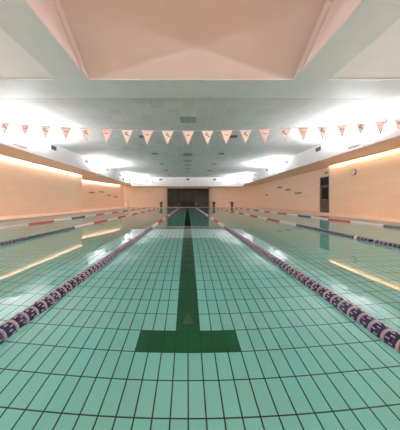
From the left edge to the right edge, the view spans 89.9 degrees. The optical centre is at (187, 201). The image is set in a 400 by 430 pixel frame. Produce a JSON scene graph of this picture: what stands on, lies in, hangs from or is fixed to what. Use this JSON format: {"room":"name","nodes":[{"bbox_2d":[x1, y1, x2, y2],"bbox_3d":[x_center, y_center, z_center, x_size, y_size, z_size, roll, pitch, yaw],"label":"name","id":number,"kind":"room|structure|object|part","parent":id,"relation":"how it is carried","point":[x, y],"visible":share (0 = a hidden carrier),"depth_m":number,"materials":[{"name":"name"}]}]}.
{"room":"indoor swimming pool","nodes":[
{"label":"indoor swimming pool","id":0,"kind":"room"},
{"bbox_2d":[0,155,123,216],"bbox_3d":[-11.781,-1.540,11.875,3.637,4.720,39.750,0,0,0],"label":"wall","id":1,"kind":"structure","parent":0,"point":[26,188],"depth_m":14.82,"materials":[{"name":"beige paint"}]},
{"bbox_2d":[0,121,130,184],"bbox_3d":[-11.000,-3.230,11.900,5.000,1.140,39.800,0,0,0],"label":"ceiling","id":2,"kind":"structure","parent":0,"point":[39,151],"depth_m":13.08,"materials":[{"name":"white paint"}]},
{"bbox_2d":[11,142,28,148],"bbox_3d":[-8.330,-2.793,9.900,0.340,0.106,0.760,0,0,0],"label":"uplight","id":3,"kind":"object","parent":2,"relation":"attached to","point":[13,143],"visible":1,"depth_m":9.83,"materials":[{"name":"white plastic"}]},
{"bbox_2d":[0,154,82,175],"bbox_3d":[-10.360,-2.615,6.025,0.160,0.085,27.450,0,0,0],"label":"light strip","id":4,"kind":"object","parent":2,"relation":"attached to","point":[0,154],"visible":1,"depth_m":13.57,"materials":[{"name":"white plastic"}]},
{"bbox_2d":[116,177,259,184],"bbox_3d":[0.000,-2.428,23.199,16.962,0.986,0.014,0,0,0],"label":"flag line","id":5,"kind":"object","parent":2,"relation":"hanging from","point":[116,177],"visible":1,"depth_m":23.20,"materials":[{"name":"fabric"}]},
{"bbox_2d":[124,185,245,206],"bbox_3d":[-0.525,-1.540,32.050,19.750,4.720,0.900,0,0,0],"label":"wall","id":6,"kind":"structure","parent":0,"point":[136,196],"depth_m":31.60,"materials":[{"name":"beige paint"}]},
{"bbox_2d":[167,189,208,206],"bbox_3d":[0.100,-0.675,32.410,6.700,2.990,0.380,0,0,0],"label":"window","id":7,"kind":"structure","parent":6,"relation":"in","point":[186,197],"depth_m":32.25,"materials":[{"name":"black glass"}]},
{"bbox_3d":[0.100,-0.675,32.260,6.700,2.990,0.080,0,0,0],"label":"frame","id":8,"kind":"part","parent":7,"relation":"part of","materials":[{"name":"black metal"}]},
{"bbox_2d":[131,177,243,185],"bbox_3d":[0.000,-3.085,30.350,17.000,1.430,0.300,0,0,0],"label":"ceiling","id":9,"kind":"structure","parent":0,"point":[178,180],"depth_m":30.20,"materials":[{"name":"white paint"}]},
{"bbox_2d":[133,186,241,186],"bbox_3d":[0.000,-2.460,31.100,17.000,0.100,1.200,0,0,0],"label":"ceiling","id":10,"kind":"structure","parent":0,"point":[133,186],"depth_m":31.09,"materials":[{"name":"white paint"}]},
{"bbox_2d":[0,0,399,176],"bbox_3d":[0.000,-4.867,11.150,17.000,2.393,38.300,0,0,0],"label":"ceiling","id":11,"kind":"structure","parent":0,"point":[134,158],"depth_m":5.84,"materials":[{"name":"paint"}]},
{"bbox_2d":[0,0,87,79],"bbox_3d":[-3.435,-3.725,2.040,0.950,0.150,7.880,0,0,0],"label":"beam","id":12,"kind":"structure","parent":11,"relation":"attached to","point":[18,20],"depth_m":4.49,"materials":[{"name":"paint"}]},
{"bbox_2d":[180,117,195,122],"bbox_3d":[0.030,-3.691,8.980,0.680,0.018,0.600,0,0,0],"label":"ceiling vent","id":13,"kind":"object","parent":11,"relation":"attached to","point":[183,119],"visible":1,"depth_m":8.94,"materials":[{"name":"grey metal"}]},
{"bbox_2d":[52,0,332,79],"bbox_3d":[0.115,-4.757,4.240,6.150,2.213,3.480,0,0,0],"label":"trim","id":14,"kind":"structure","parent":11,"relation":"attached to","point":[326,7],"depth_m":4.97,"materials":[{"name":"paint"}]},
{"bbox_2d":[0,79,399,97],"bbox_3d":[0.000,-3.725,6.500,17.000,0.150,1.040,0,0,0],"label":"beam","id":15,"kind":"structure","parent":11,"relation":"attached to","point":[9,88],"depth_m":6.49,"materials":[{"name":"paint"}]},
{"bbox_2d":[295,0,399,79],"bbox_3d":[3.705,-3.725,2.040,1.030,0.150,7.880,0,0,0],"label":"beam","id":16,"kind":"structure","parent":11,"relation":"attached to","point":[370,19],"depth_m":4.44,"materials":[{"name":"paint"}]},
{"bbox_2d":[0,207,399,222],"bbox_3d":[-1.200,0.895,11.900,24.600,0.150,39.800,0,0,0],"label":"floor","id":17,"kind":"structure","parent":0,"point":[393,220],"depth_m":14.26,"materials":[{"name":"tile"}]},
{"bbox_2d":[0,208,399,429],"bbox_3d":[0.000,0.850,15.000,17.000,0.001,29.600,0,0,0],"label":"pool water","id":18,"kind":"object","parent":17,"relation":"in","point":[189,326],"visible":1,"depth_m":1.34,"materials":[{"name":"teal liquid"}]},
{"bbox_2d":[0,207,147,228],"bbox_3d":[-5.850,0.838,15.005,0.119,0.119,29.570,0,0,0],"label":"lane rope","id":19,"kind":"object","parent":18,"relation":"on","point":[13,226],"visible":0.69,"depth_m":8.59,"materials":[{"name":"plastic"}]},
{"bbox_2d":[0,207,162,245],"bbox_3d":[-3.666,0.838,15.005,0.136,0.124,29.570,0,0,0],"label":"lane rope","id":20,"kind":"object","parent":18,"relation":"on","point":[91,223],"visible":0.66,"depth_m":5.41,"materials":[{"name":"plastic"}]},
{"bbox_2d":[0,207,179,343],"bbox_3d":[-1.169,0.837,15.005,0.129,0.125,29.570,0,0,0],"label":"lane rope","id":21,"kind":"object","parent":18,"relation":"on","point":[9,327],"visible":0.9,"depth_m":1.73,"materials":[{"name":"plastic"}]},
{"bbox_2d":[197,208,399,351],"bbox_3d":[1.250,0.837,15.005,0.128,0.126,29.570,0,0,0],"label":"lane rope","id":22,"kind":"object","parent":18,"relation":"on","point":[390,336],"visible":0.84,"depth_m":1.63,"materials":[{"name":"plastic"}]},
{"bbox_2d":[214,207,399,248],"bbox_3d":[3.922,0.837,15.005,0.135,0.125,29.570,0,0,0],"label":"lane rope","id":23,"kind":"object","parent":18,"relation":"on","point":[381,242],"visible":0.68,"depth_m":5.10,"materials":[{"name":"plastic"}]},
{"bbox_2d":[233,207,399,228],"bbox_3d":[6.777,0.838,15.005,0.135,0.123,29.570,0,0,0],"label":"lane rope","id":24,"kind":"object","parent":18,"relation":"on","point":[389,226],"visible":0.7,"depth_m":8.75,"materials":[{"name":"plastic"}]},
{"bbox_2d":[244,110,399,184],"bbox_3d":[9.775,-3.230,11.900,2.550,1.140,39.800,0,0,0],"label":"ceiling","id":25,"kind":"structure","parent":0,"point":[333,151],"depth_m":11.69,"materials":[{"name":"white paint"}]},
{"bbox_2d":[0,119,399,144],"bbox_3d":[0.008,-2.408,6.629,16.977,1.026,0.014,0,0,0],"label":"flag line","id":26,"kind":"object","parent":25,"relation":"hanging from","point":[380,125],"visible":1,"depth_m":6.63,"materials":[{"name":"fabric"}]},
{"bbox_3d":[-6.055,-2.424,6.627,0.335,0.392,0.002,0,0,0],"label":"panel","id":27,"kind":"part","parent":26,"relation":"part of","materials":[{"name":"fabric"}]},
{"bbox_3d":[-4.705,-2.311,6.627,0.335,0.392,0.002,0,0,0],"label":"panel","id":28,"kind":"part","parent":26,"relation":"part of","materials":[{"name":"fabric"}]},
{"bbox_3d":[-3.355,-2.226,6.627,0.335,0.392,0.002,0,0,0],"label":"panel","id":29,"kind":"part","parent":26,"relation":"part of","materials":[{"name":"white fabric"}]},
{"bbox_3d":[-2.005,-2.169,6.627,0.335,0.392,0.002,0,0,0],"label":"panel","id":30,"kind":"part","parent":26,"relation":"part of","materials":[{"name":"white fabric"}]},
{"bbox_3d":[-1.330,-2.170,6.627,0.242,0.282,0.002,0,0,0],"label":"panel","id":31,"kind":"part","parent":26,"relation":"part of","materials":[{"name":"white fabric"}]},
{"bbox_3d":[-0.655,-2.141,6.627,0.335,0.392,0.002,0,0,0],"label":"panel","id":32,"kind":"part","parent":26,"relation":"part of","materials":[{"name":"fabric"}]},
{"bbox_3d":[0.000,-2.635,6.630,16.961,0.571,0.012,0,0,0],"label":"cord","id":33,"kind":"part","parent":26,"relation":"part of","materials":[{"name":"white fabric"}]},
{"bbox_3d":[0.657,-2.141,6.627,0.335,0.392,0.002,0,0,0],"label":"panel","id":34,"kind":"part","parent":26,"relation":"part of","materials":[{"name":"white fabric"}]},
{"bbox_3d":[1.931,-2.167,6.627,0.335,0.392,0.002,0,0,0],"label":"panel","id":35,"kind":"part","parent":26,"relation":"part of","materials":[{"name":"white fabric"}]},
{"bbox_3d":[3.205,-2.218,6.627,0.335,0.392,0.002,0,0,0],"label":"panel","id":36,"kind":"part","parent":26,"relation":"part of","materials":[{"name":"fabric"}]},
{"bbox_3d":[4.479,-2.294,6.627,0.335,0.392,0.002,0,0,0],"label":"panel","id":37,"kind":"part","parent":26,"relation":"part of","materials":[{"name":"fabric"}]},
{"bbox_3d":[5.116,-2.360,6.627,0.242,0.282,0.002,0,0,0],"label":"panel","id":38,"kind":"part","parent":26,"relation":"part of","materials":[{"name":"white fabric"}]},
{"bbox_3d":[5.753,-2.396,6.627,0.335,0.392,0.002,0,0,0],"label":"panel","id":39,"kind":"part","parent":26,"relation":"part of","materials":[{"name":"fabric"}]},
{"bbox_3d":[7.027,-2.523,6.627,0.335,0.392,0.002,0,0,0],"label":"panel","id":40,"kind":"part","parent":26,"relation":"part of","materials":[{"name":"white fabric"}]},
{"bbox_2d":[346,142,363,148],"bbox_3d":[8.330,-2.793,9.900,0.340,0.106,0.760,0,0,0],"label":"uplight","id":41,"kind":"object","parent":25,"relation":"attached to","point":[359,143],"visible":1,"depth_m":9.83,"materials":[{"name":"white plastic"}]},
{"bbox_2d":[327,147,399,166],"bbox_3d":[10.260,-2.615,3.425,0.160,0.085,22.250,0,0,0],"label":"light strip","id":42,"kind":"object","parent":25,"relation":"attached to","point":[396,147],"visible":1,"depth_m":11.28,"materials":[{"name":"white plastic"}]},
{"bbox_2d":[246,149,399,218],"bbox_3d":[10.125,-1.540,11.900,1.850,4.720,39.800,0,0,0],"label":"wall","id":43,"kind":"structure","parent":0,"point":[374,190],"depth_m":13.02,"materials":[{"name":"beige paint"}]},
{"bbox_2d":[320,176,328,212],"bbox_3d":[10.748,-0.595,15.685,0.104,2.830,1.130,0,0,0],"label":"door","id":44,"kind":"structure","parent":43,"relation":"in","point":[324,181],"depth_m":15.72,"materials":[{"name":"wood"}]},
{"bbox_2d":[350,169,356,174],"bbox_3d":[10.315,-1.870,12.450,0.070,0.420,0.420,0,0,0],"label":"wall clock","id":45,"kind":"object","parent":43,"relation":"attached to","point":[353,171],"visible":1,"depth_m":12.39,"materials":[{"name":"white plastic"}]}
]}

